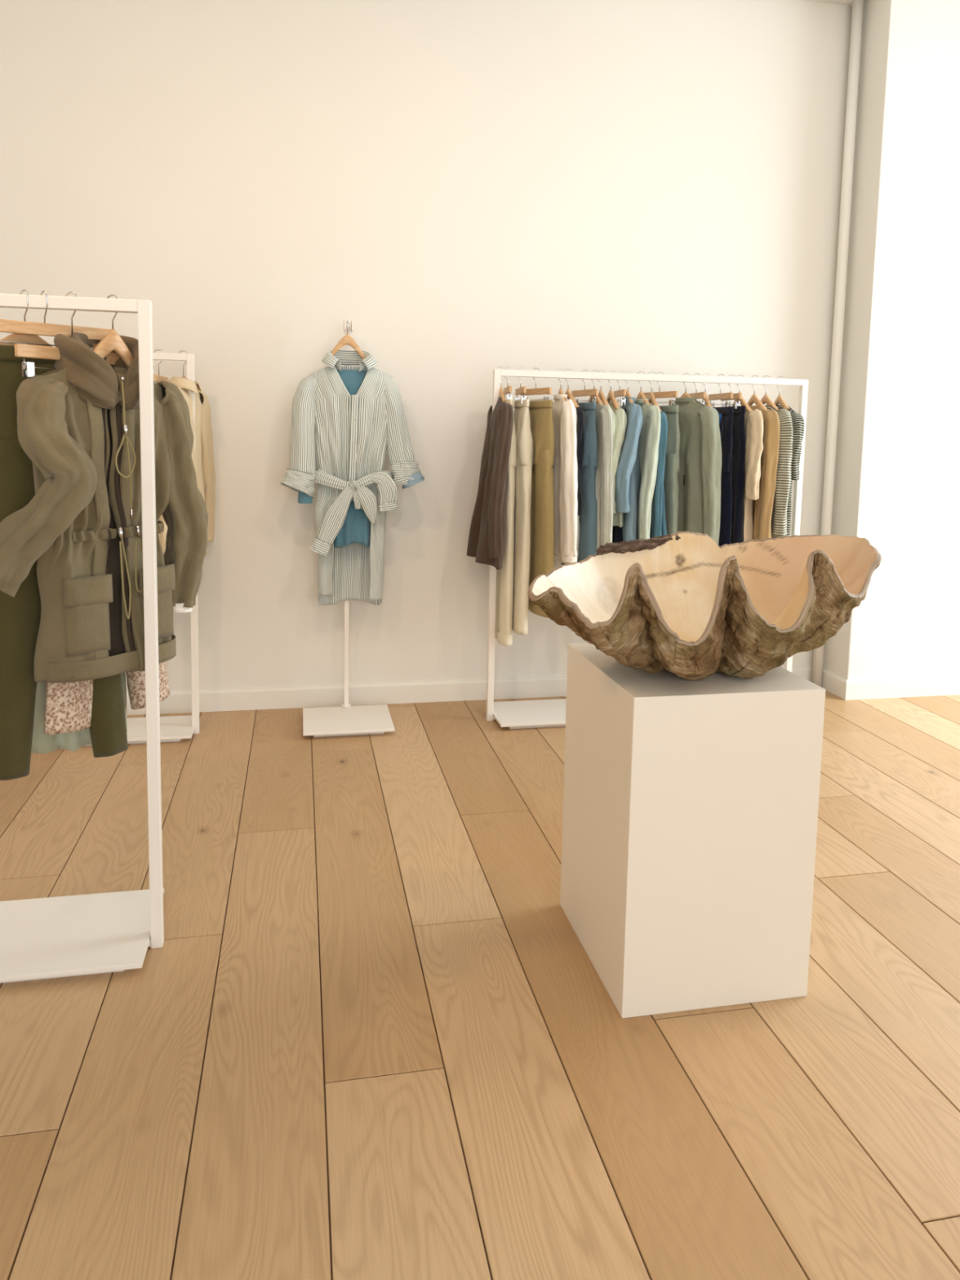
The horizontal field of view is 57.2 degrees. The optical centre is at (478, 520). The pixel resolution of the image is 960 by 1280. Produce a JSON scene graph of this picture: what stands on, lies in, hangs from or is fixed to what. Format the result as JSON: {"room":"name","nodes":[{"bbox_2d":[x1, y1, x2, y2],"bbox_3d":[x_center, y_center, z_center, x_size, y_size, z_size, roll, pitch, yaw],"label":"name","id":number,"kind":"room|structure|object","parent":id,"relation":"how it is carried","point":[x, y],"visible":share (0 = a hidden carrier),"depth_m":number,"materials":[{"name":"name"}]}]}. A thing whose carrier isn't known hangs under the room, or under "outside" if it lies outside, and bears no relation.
{"room":"clothing store","nodes":[
{"label":"clothing store","id":0,"kind":"room"},
{"bbox_2d":[0,0,852,693],"bbox_3d":[-0.077,-0.877,4.441,7.920,3.620,0.150,0,6,-11],"label":"wall","id":1,"kind":"structure","parent":0,"point":[480,187],"depth_m":4.29,"materials":[{"name":"paint"}]},
{"bbox_2d":[126,666,813,715],"bbox_3d":[-0.958,0.880,4.367,5.858,0.106,0.016,0,6,-11],"label":"baseboard","id":2,"kind":"structure","parent":1,"relation":"attached to","point":[366,694],"depth_m":4.44,"materials":[{"name":"paint"}]},
{"bbox_2d":[0,689,959,1279],"bbox_3d":[0.651,1.344,0.976,8.317,0.050,7.361,0,6,-11],"label":"floor","id":3,"kind":"structure","parent":0,"point":[370,1034],"depth_m":2.01,"materials":[{"name":"brown wood"}]},
{"bbox_2d":[0,293,164,982],"bbox_3d":[-1.627,0.295,2.177,1.600,1.700,0.375,0,6,-11],"label":"clothes rack","id":4,"kind":"object","parent":3,"relation":"on","point":[89,934],"visible":1,"depth_m":2.29,"materials":[{"name":"white metal"}]},
{"bbox_2d":[0,289,53,346],"bbox_3d":[-1.111,-0.446,2.152,0.054,0.230,0.360,6,8,38],"label":"wooden hanger","id":5,"kind":"object","parent":4,"relation":"hanging from","point":[14,337],"visible":0.42,"depth_m":2.14,"materials":[{"name":"brown wood"}]},
{"bbox_2d":[31,672,127,753],"bbox_3d":[-1.100,0.099,2.314,0.319,1.040,0.124,-3,7,-31],"label":"dress","id":6,"kind":"object","parent":5,"relation":"hanging from","point":[42,743],"visible":0.02,"depth_m":2.31,"materials":[{"name":"fabric"}]},
{"bbox_2d":[0,290,111,349],"bbox_3d":[-1.062,-0.483,2.155,0.046,0.154,0.340,7,8,44],"label":"hanger","id":7,"kind":"object","parent":4,"relation":"hanging from","point":[6,326],"visible":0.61,"depth_m":2.15,"materials":[{"name":"brown wood"}]},
{"bbox_2d":[0,345,128,780],"bbox_3d":[-1.063,0.105,2.217,0.333,1.057,0.083,-4,8,-41],"label":"trousers","id":8,"kind":"object","parent":7,"relation":"hanging from","point":[20,615],"visible":0.3,"depth_m":2.15,"materials":[{"name":"green fabric"}]},
{"bbox_2d":[0,332,208,683],"bbox_3d":[-0.977,-0.041,2.220,0.282,0.873,0.659,3,6,21],"label":"coat","id":9,"kind":"object","parent":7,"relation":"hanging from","point":[82,522],"visible":0.91,"depth_m":2.17,"materials":[{"name":"green fabric"}]},
{"bbox_2d":[53,332,139,410],"bbox_3d":[-0.954,-0.380,2.234,0.201,0.201,0.249,5,7,33],"label":"hood","id":10,"kind":"object","parent":9,"relation":"attached to","point":[99,384],"depth_m":2.14,"materials":[{"name":"green fabric"}]},
{"bbox_2d":[14,291,119,377],"bbox_3d":[-1.002,-0.454,2.170,0.046,0.214,0.300,4,7,28],"label":"hanger","id":11,"kind":"object","parent":4,"relation":"hanging from","point":[22,350],"visible":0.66,"depth_m":2.09,"materials":[{"name":"brown wood"}]},
{"bbox_2d":[43,661,169,734],"bbox_3d":[-0.984,0.084,2.329,0.084,0.896,0.400,4,7,28],"label":"trousers","id":12,"kind":"object","parent":11,"relation":"hanging from","point":[68,705],"visible":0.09,"depth_m":2.24,"materials":[{"name":"fabric"}]},
{"bbox_2d":[73,294,133,386],"bbox_3d":[-0.919,-0.443,2.206,0.054,0.239,0.230,4,7,28],"label":"wooden hanger","id":13,"kind":"object","parent":4,"relation":"hanging from","point":[112,341],"visible":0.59,"depth_m":2.20,"materials":[{"name":"brown wood"}]},
{"bbox_2d":[84,352,199,746],"bbox_3d":[-2.038,0.123,3.763,1.600,1.697,0.285,0,6,-11],"label":"clothes rack","id":14,"kind":"object","parent":3,"relation":"on","point":[172,728],"visible":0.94,"depth_m":3.94,"materials":[{"name":"white metal"}]},
{"bbox_2d":[153,349,168,382],"bbox_3d":[-1.383,-0.643,3.805,0.046,0.186,0.320,0,6,-8],"label":"hanger","id":15,"kind":"object","parent":14,"relation":"hanging from","point":[157,378],"visible":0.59,"depth_m":3.80,"materials":[{"name":"brown wood"}]},
{"bbox_2d":[178,350,187,378],"bbox_3d":[-1.288,-0.612,3.829,0.054,0.249,0.360,1,6,-2],"label":"wooden hanger","id":16,"kind":"object","parent":14,"relation":"hanging from","point":[183,376],"visible":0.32,"depth_m":3.82,"materials":[{"name":"silver metal"}]},
{"bbox_2d":[157,376,215,555],"bbox_3d":[-1.287,-0.221,3.871,0.154,0.806,0.625,1,6,0],"label":"jacket","id":17,"kind":"object","parent":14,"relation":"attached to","point":[202,455],"visible":0.35,"depth_m":4.01,"materials":[{"name":"beige fabric"}]},
{"bbox_2d":[302,318,394,737],"bbox_3d":[-0.600,0.026,4.048,0.408,1.885,0.372,0,6,-11],"label":"display stand","id":18,"kind":"object","parent":3,"relation":"on","point":[346,719],"visible":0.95,"depth_m":4.12,"materials":[{"name":"white metal"}]},
{"bbox_2d":[331,320,365,359],"bbox_3d":[-0.603,-0.816,4.048,0.184,0.200,0.054,0,6,-11],"label":"wooden hanger","id":19,"kind":"object","parent":18,"relation":"hanging from","point":[347,339],"visible":0.82,"depth_m":4.04,"materials":[{"name":"brown wood"}]},
{"bbox_2d":[280,350,424,605],"bbox_3d":[-0.578,-0.184,4.077,0.665,1.197,0.221,0,6,-11],"label":"robe","id":20,"kind":"object","parent":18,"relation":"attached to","point":[345,420],"visible":1,"depth_m":4.03,"materials":[{"name":"fabric"}]},
{"bbox_2d":[485,368,808,728],"bbox_3d":[0.839,0.133,4.321,1.600,1.672,0.340,0,6,-11],"label":"clothes rack","id":21,"kind":"object","parent":3,"relation":"on","point":[540,713],"visible":0.52,"depth_m":4.23,"materials":[{"name":"white metal"}]},
{"bbox_2d":[466,396,513,569],"bbox_3d":[0.049,-0.186,4.133,0.164,0.775,0.577,0,6,-7],"label":"skirt","id":22,"kind":"object","parent":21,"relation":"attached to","point":[487,531],"visible":1,"depth_m":3.92,"materials":[{"name":"fabric"}]},
{"bbox_2d":[496,366,507,403],"bbox_3d":[0.108,-0.596,4.093,0.054,0.231,0.360,0,6,-7],"label":"wooden hanger","id":23,"kind":"object","parent":21,"relation":"hanging from","point":[502,396],"visible":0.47,"depth_m":4.04,"materials":[{"name":"brown wood"}]},
{"bbox_2d":[503,366,512,399],"bbox_3d":[0.138,-0.628,4.096,0.046,0.168,0.240,1,6,-5],"label":"hanger","id":24,"kind":"object","parent":21,"relation":"hanging from","point":[508,389],"visible":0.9,"depth_m":4.05,"materials":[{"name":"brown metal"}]},
{"bbox_2d":[494,399,516,645],"bbox_3d":[0.125,0.005,4.171,0.080,1.138,0.273,1,6,-6],"label":"trousers","id":25,"kind":"object","parent":24,"relation":"hanging from","point":[504,576],"visible":0.5,"depth_m":4.08,"materials":[{"name":"beige fabric"}]},
{"bbox_2d":[515,367,526,403],"bbox_3d":[0.199,-0.627,4.108,0.046,0.169,0.280,1,6,-6],"label":"hanger","id":26,"kind":"object","parent":21,"relation":"hanging from","point":[521,390],"visible":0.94,"depth_m":4.07,"materials":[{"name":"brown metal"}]},
{"bbox_2d":[511,399,533,635],"bbox_3d":[0.194,-0.024,4.183,0.093,1.080,0.342,0,6,-8],"label":"trousers","id":27,"kind":"object","parent":26,"relation":"hanging from","point":[522,414],"visible":0.8,"depth_m":4.04,"materials":[{"name":"fabric"}]},
{"bbox_2d":[520,368,551,399],"bbox_3d":[0.270,-0.627,4.123,0.046,0.170,0.300,-1,6,-23],"label":"hanger","id":28,"kind":"object","parent":21,"relation":"hanging from","point":[535,391],"visible":0.8,"depth_m":4.09,"materials":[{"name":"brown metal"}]},
{"bbox_2d":[528,400,555,617],"bbox_3d":[0.272,-0.065,4.187,0.085,0.997,0.433,-1,6,-19],"label":"trousers","id":29,"kind":"object","parent":28,"relation":"hanging from","point":[542,428],"visible":0.66,"depth_m":4.04,"materials":[{"name":"fabric"}]},
{"bbox_2d":[556,368,566,400],"bbox_3d":[0.394,-0.596,4.150,0.054,0.231,0.360,1,6,-6],"label":"wooden hanger","id":30,"kind":"object","parent":21,"relation":"hanging from","point":[560,392],"visible":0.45,"depth_m":4.14,"materials":[{"name":"brown wood"}]},
{"bbox_2d":[564,368,578,407],"bbox_3d":[0.429,-0.596,4.158,0.054,0.232,0.360,0,6,-9],"label":"wooden hanger","id":31,"kind":"object","parent":21,"relation":"hanging from","point":[568,393],"visible":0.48,"depth_m":4.11,"materials":[{"name":"brown wood"}]},
{"bbox_2d":[571,369,598,402],"bbox_3d":[0.505,-0.627,4.171,0.046,0.170,0.260,-1,6,-19],"label":"hanger","id":32,"kind":"object","parent":21,"relation":"hanging from","point":[594,392],"visible":0.84,"depth_m":4.16,"materials":[{"name":"brown wood"}]},
{"bbox_2d":[560,401,597,564],"bbox_3d":[0.487,-0.144,4.221,0.110,0.829,0.419,0,6,-11],"label":"trousers","id":33,"kind":"object","parent":32,"relation":"hanging from","point":[588,520],"visible":0.34,"depth_m":4.05,"materials":[{"name":"blue fabric"}]},
{"bbox_2d":[587,369,603,405],"bbox_3d":[0.555,-0.595,4.184,0.054,0.234,0.360,0,6,-9],"label":"wooden hanger","id":34,"kind":"object","parent":21,"relation":"hanging from","point":[598,401],"visible":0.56,"depth_m":4.14,"materials":[{"name":"brown wood"}]},
{"bbox_2d":[597,369,614,413],"bbox_3d":[0.588,-0.596,4.190,0.054,0.233,0.360,1,6,-6],"label":"wooden hanger","id":35,"kind":"object","parent":21,"relation":"hanging from","point":[601,395],"visible":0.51,"depth_m":4.15,"materials":[{"name":"brown wood"}]},
{"bbox_2d":[606,370,620,408],"bbox_3d":[0.636,-0.597,4.199,0.054,0.231,0.360,1,6,-3],"label":"wooden hanger","id":36,"kind":"object","parent":21,"relation":"hanging from","point":[611,397],"visible":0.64,"depth_m":4.16,"materials":[{"name":"brown wood"}]},
{"bbox_2d":[608,402,626,527],"bbox_3d":[0.622,-0.266,4.229,0.126,0.595,0.513,1,6,-5],"label":"shirt","id":37,"kind":"object","parent":36,"relation":"hanging from","point":[621,416],"visible":0.2,"depth_m":3.98,"materials":[{"name":"fabric"}]},
{"bbox_2d":[588,401,613,549],"bbox_3d":[0.541,-0.219,4.230,0.113,0.702,0.560,0,6,-10],"label":"blouse","id":38,"kind":"object","parent":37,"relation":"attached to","point":[604,414],"visible":0.41,"depth_m":3.99,"materials":[{"name":"beige fabric"}]},
{"bbox_2d":[613,412,617,448],"bbox_3d":[0.585,-0.326,4.222,0.095,0.455,0.500,0,6,-7],"label":"blouse","id":39,"kind":"object","parent":38,"relation":"attached to","point":[615,420],"visible":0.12,"depth_m":3.98,"materials":[{"name":"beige fabric"}]},
{"bbox_2d":[613,370,626,405],"bbox_3d":[0.677,-0.629,4.205,0.046,0.167,0.220,1,6,-4],"label":"hanger","id":40,"kind":"object","parent":21,"relation":"hanging from","point":[620,393],"visible":0.87,"depth_m":4.16,"materials":[{"name":"brown wood"}]},
{"bbox_2d":[612,408,626,542],"bbox_3d":[0.668,-0.136,4.254,0.076,0.794,0.351,1,6,-4],"label":"skirt","id":41,"kind":"object","parent":40,"relation":"hanging from","point":[617,531],"visible":0.07,"depth_m":4.13,"materials":[{"name":"fabric"}]},
{"bbox_2d":[624,370,633,403],"bbox_3d":[0.721,-0.597,4.216,0.054,0.232,0.360,1,6,-1],"label":"wooden hanger","id":42,"kind":"object","parent":21,"relation":"hanging from","point":[628,393],"visible":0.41,"depth_m":4.20,"materials":[{"name":"brown wood"}]},
{"bbox_2d":[614,397,643,541],"bbox_3d":[0.715,-0.224,4.262,0.184,0.729,0.595,1,6,0],"label":"shirt","id":43,"kind":"object","parent":42,"relation":"hanging from","point":[628,475],"visible":0.62,"depth_m":4.00,"materials":[{"name":"blue fabric"}]},
{"bbox_2d":[634,398,660,539],"bbox_3d":[0.772,-0.220,4.272,0.131,0.728,0.523,0,6,-9],"label":"jumper","id":44,"kind":"object","parent":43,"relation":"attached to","point":[649,437],"visible":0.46,"depth_m":4.04,"materials":[{"name":"beige fabric"}]},
{"bbox_2d":[649,411,667,538],"bbox_3d":[0.838,-0.187,4.286,0.098,0.734,0.484,1,6,-4],"label":"blouse","id":45,"kind":"object","parent":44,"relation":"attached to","point":[658,527],"visible":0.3,"depth_m":4.05,"materials":[{"name":"blue fabric"}]},
{"bbox_2d":[635,371,650,405],"bbox_3d":[0.785,-0.597,4.230,0.054,0.233,0.360,0,6,-8],"label":"wooden hanger","id":46,"kind":"object","parent":21,"relation":"hanging from","point":[640,395],"visible":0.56,"depth_m":4.21,"materials":[{"name":"brown wood"}]},
{"bbox_2d":[648,371,662,411],"bbox_3d":[0.839,-0.596,4.240,0.054,0.234,0.360,1,6,0],"label":"wooden hanger","id":47,"kind":"object","parent":21,"relation":"hanging from","point":[651,398],"visible":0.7,"depth_m":4.20,"materials":[{"name":"brown wood"}]},
{"bbox_2d":[643,372,678,405],"bbox_3d":[0.875,-0.628,4.246,0.046,0.170,0.300,-1,6,-21],"label":"hanger","id":48,"kind":"object","parent":21,"relation":"hanging from","point":[659,394],"visible":0.73,"depth_m":4.19,"materials":[{"name":"brown wood"}]},
{"bbox_2d":[658,404,679,534],"bbox_3d":[0.894,-0.191,4.295,0.097,0.724,0.390,0,6,-9],"label":"trousers","id":49,"kind":"object","parent":48,"relation":"hanging from","point":[671,467],"visible":0.33,"depth_m":4.14,"materials":[{"name":"green fabric"}]},
{"bbox_2d":[680,373,696,402],"bbox_3d":[1.010,-0.598,4.277,0.054,0.232,0.360,-1,6,-20],"label":"wooden hanger","id":50,"kind":"object","parent":21,"relation":"hanging from","point":[685,394],"visible":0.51,"depth_m":4.26,"materials":[{"name":"brown wood"}]},
{"bbox_2d":[688,373,706,404],"bbox_3d":[1.062,-0.629,4.283,0.046,0.169,0.260,1,6,-4],"label":"hanger","id":51,"kind":"object","parent":21,"relation":"hanging from","point":[701,394],"visible":0.73,"depth_m":4.23,"materials":[{"name":"brown wood"}]},
{"bbox_2d":[702,373,711,407],"bbox_3d":[1.112,-0.597,4.295,0.054,0.232,0.360,2,6,4],"label":"wooden hanger","id":52,"kind":"object","parent":21,"relation":"hanging from","point":[707,403],"visible":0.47,"depth_m":4.25,"materials":[{"name":"brown wood"}]},
{"bbox_2d":[719,417,723,484],"bbox_3d":[1.118,-0.160,4.345,0.107,0.760,0.396,0,6,-7],"label":"dress","id":53,"kind":"object","parent":52,"relation":"hanging from","point":[721,428],"visible":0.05,"depth_m":4.14,"materials":[{"name":"black fabric"}]},
{"bbox_2d":[708,373,733,407],"bbox_3d":[1.187,-0.629,4.309,0.046,0.169,0.300,1,6,-6],"label":"hanger","id":54,"kind":"object","parent":21,"relation":"hanging from","point":[720,396],"visible":0.94,"depth_m":4.30,"materials":[{"name":"brown wood"}]},
{"bbox_2d":[713,406,733,546],"bbox_3d":[1.167,-0.172,4.357,0.099,0.764,0.386,1,6,-1],"label":"trousers","id":55,"kind":"object","parent":54,"relation":"hanging from","point":[726,412],"visible":0.23,"depth_m":4.19,"materials":[{"name":"fabric"}]},
{"bbox_2d":[720,374,742,408],"bbox_3d":[1.242,-0.629,4.320,0.046,0.170,0.300,1,6,-2],"label":"hanger","id":56,"kind":"object","parent":21,"relation":"hanging from","point":[739,395],"visible":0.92,"depth_m":4.22,"materials":[{"name":"brown wood"}]},
{"bbox_2d":[721,405,746,543],"bbox_3d":[1.232,-0.160,4.365,0.114,0.799,0.379,0,6,-7],"label":"skirt","id":57,"kind":"object","parent":56,"relation":"hanging from","point":[739,438],"visible":0.41,"depth_m":4.21,"materials":[{"name":"black fabric"}]},
{"bbox_2d":[743,408,763,541],"bbox_3d":[1.284,-0.227,4.370,0.096,0.673,0.557,1,6,-5],"label":"blouse","id":58,"kind":"object","parent":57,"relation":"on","point":[753,420],"visible":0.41,"depth_m":4.13,"materials":[{"name":"fabric"}]},
{"bbox_2d":[731,374,751,412],"bbox_3d":[1.289,-0.598,4.332,0.054,0.232,0.360,1,6,-5],"label":"wooden hanger","id":59,"kind":"object","parent":21,"relation":"hanging from","point":[743,402],"visible":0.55,"depth_m":4.27,"materials":[{"name":"brown wood"}]},
{"bbox_2d":[746,375,767,411],"bbox_3d":[1.367,-0.599,4.348,0.054,0.231,0.360,0,6,-8],"label":"wooden hanger","id":60,"kind":"object","parent":21,"relation":"hanging from","point":[753,398],"visible":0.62,"depth_m":4.32,"materials":[{"name":"brown wood"}]},
{"bbox_2d":[760,375,779,411],"bbox_3d":[1.427,-0.598,4.361,0.054,0.232,0.360,0,6,-8],"label":"wooden hanger","id":61,"kind":"object","parent":21,"relation":"hanging from","point":[766,399],"visible":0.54,"depth_m":4.33,"materials":[{"name":"brown wood"}]},
{"bbox_2d":[773,376,790,410],"bbox_3d":[1.501,-0.598,4.375,0.054,0.232,0.360,1,6,-2],"label":"wooden hanger","id":62,"kind":"object","parent":21,"relation":"hanging from","point":[779,400],"visible":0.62,"depth_m":4.35,"materials":[{"name":"brown wood"}]},
{"bbox_2d":[772,404,804,666],"bbox_3d":[1.488,0.081,4.447,0.107,1.313,0.521,1,6,1],"label":"striped dress","id":63,"kind":"object","parent":62,"relation":"hanging from","point":[797,420],"visible":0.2,"depth_m":4.17,"materials":[{"name":"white fabric"}]},
{"bbox_2d":[748,405,780,539],"bbox_3d":[1.343,-0.104,4.398,0.111,0.927,0.516,0,6,-9],"label":"coat","id":64,"kind":"object","parent":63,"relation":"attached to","point":[762,507],"visible":0.31,"depth_m":4.15,"materials":[{"name":"fabric"}]},
{"bbox_2d":[764,404,793,537],"bbox_3d":[1.419,-0.243,4.402,0.107,0.656,0.566,0,6,-9],"label":"jumper","id":65,"kind":"object","parent":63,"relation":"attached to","point":[779,515],"visible":0.34,"depth_m":4.15,"materials":[{"name":"white fabric"}]},
{"bbox_2d":[560,643,825,1017],"bbox_3d":[0.540,0.774,2.368,0.490,0.790,0.515,0,6,-11],"label":"pedestal","id":66,"kind":"object","parent":3,"relation":"on","point":[690,812],"visible":0.86,"depth_m":2.13,"materials":[{"name":"paint"}]},
{"bbox_2d":[527,531,881,679],"bbox_3d":[0.649,0.217,2.341,1.114,0.326,0.571,-1,6,-18],"label":"shell","id":67,"kind":"object","parent":66,"relation":"on","point":[686,605],"visible":1,"depth_m":2.25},
{"bbox_2d":[551,394,579,564],"bbox_3d":[0.401,-0.205,4.191,0.146,0.774,0.599,0,6,-7],"label":"shirt","id":68,"kind":"object","parent":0,"point":[566,521],"visible":0.72,"depth_m":3.95,"materials":[{"name":"fabric"}]},
{"bbox_2d":[575,406,585,515],"bbox_3d":[0.422,-0.300,4.195,0.064,0.518,0.502,0,6,-9],"label":"black top","id":69,"kind":"object","parent":68,"relation":"on","point":[580,415],"visible":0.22,"depth_m":3.96,"materials":[{"name":"fabric"}]},
{"bbox_2d":[674,397,721,544],"bbox_3d":[1.004,-0.222,4.311,0.134,0.746,0.522,-1,6,-20],"label":"shirt","id":70,"kind":"object","parent":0,"point":[699,476],"visible":0.53,"depth_m":4.15,"materials":[{"name":"fabric"}]},
{"bbox_2d":[805,0,867,6],"bbox_3d":[0.702,-2.331,0.589,7.920,0.100,7.661,0,6,-11],"label":"ceiling","id":71,"kind":"structure","parent":0,"point":[846,2],"depth_m":4.54,"materials":[{"name":"paint"}]},
{"bbox_2d":[822,0,959,679],"bbox_3d":[2.834,-0.860,4.820,1.762,3.620,0.271,0,6,-11],"label":"wall pier","id":72,"kind":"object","parent":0,"point":[896,487],"visible":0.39,"depth_m":4.57,"materials":[{"name":"paint"}]},
{"bbox_2d":[812,0,863,687],"bbox_3d":[1.912,-0.866,4.703,0.052,3.620,0.052,0,6,-11],"label":"pipe","id":73,"kind":"object","parent":72,"relation":"attached to","point":[857,5],"visible":0.7,"depth_m":4.64,"materials":[{"name":"paint"}]},
{"bbox_2d":[822,668,959,700],"bbox_3d":[2.795,0.888,4.992,1.778,0.106,0.287,0,6,-11],"label":"baseboard","id":74,"kind":"object","parent":72,"relation":"attached to","point":[843,688],"visible":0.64,"depth_m":4.75,"materials":[{"name":"paint"}]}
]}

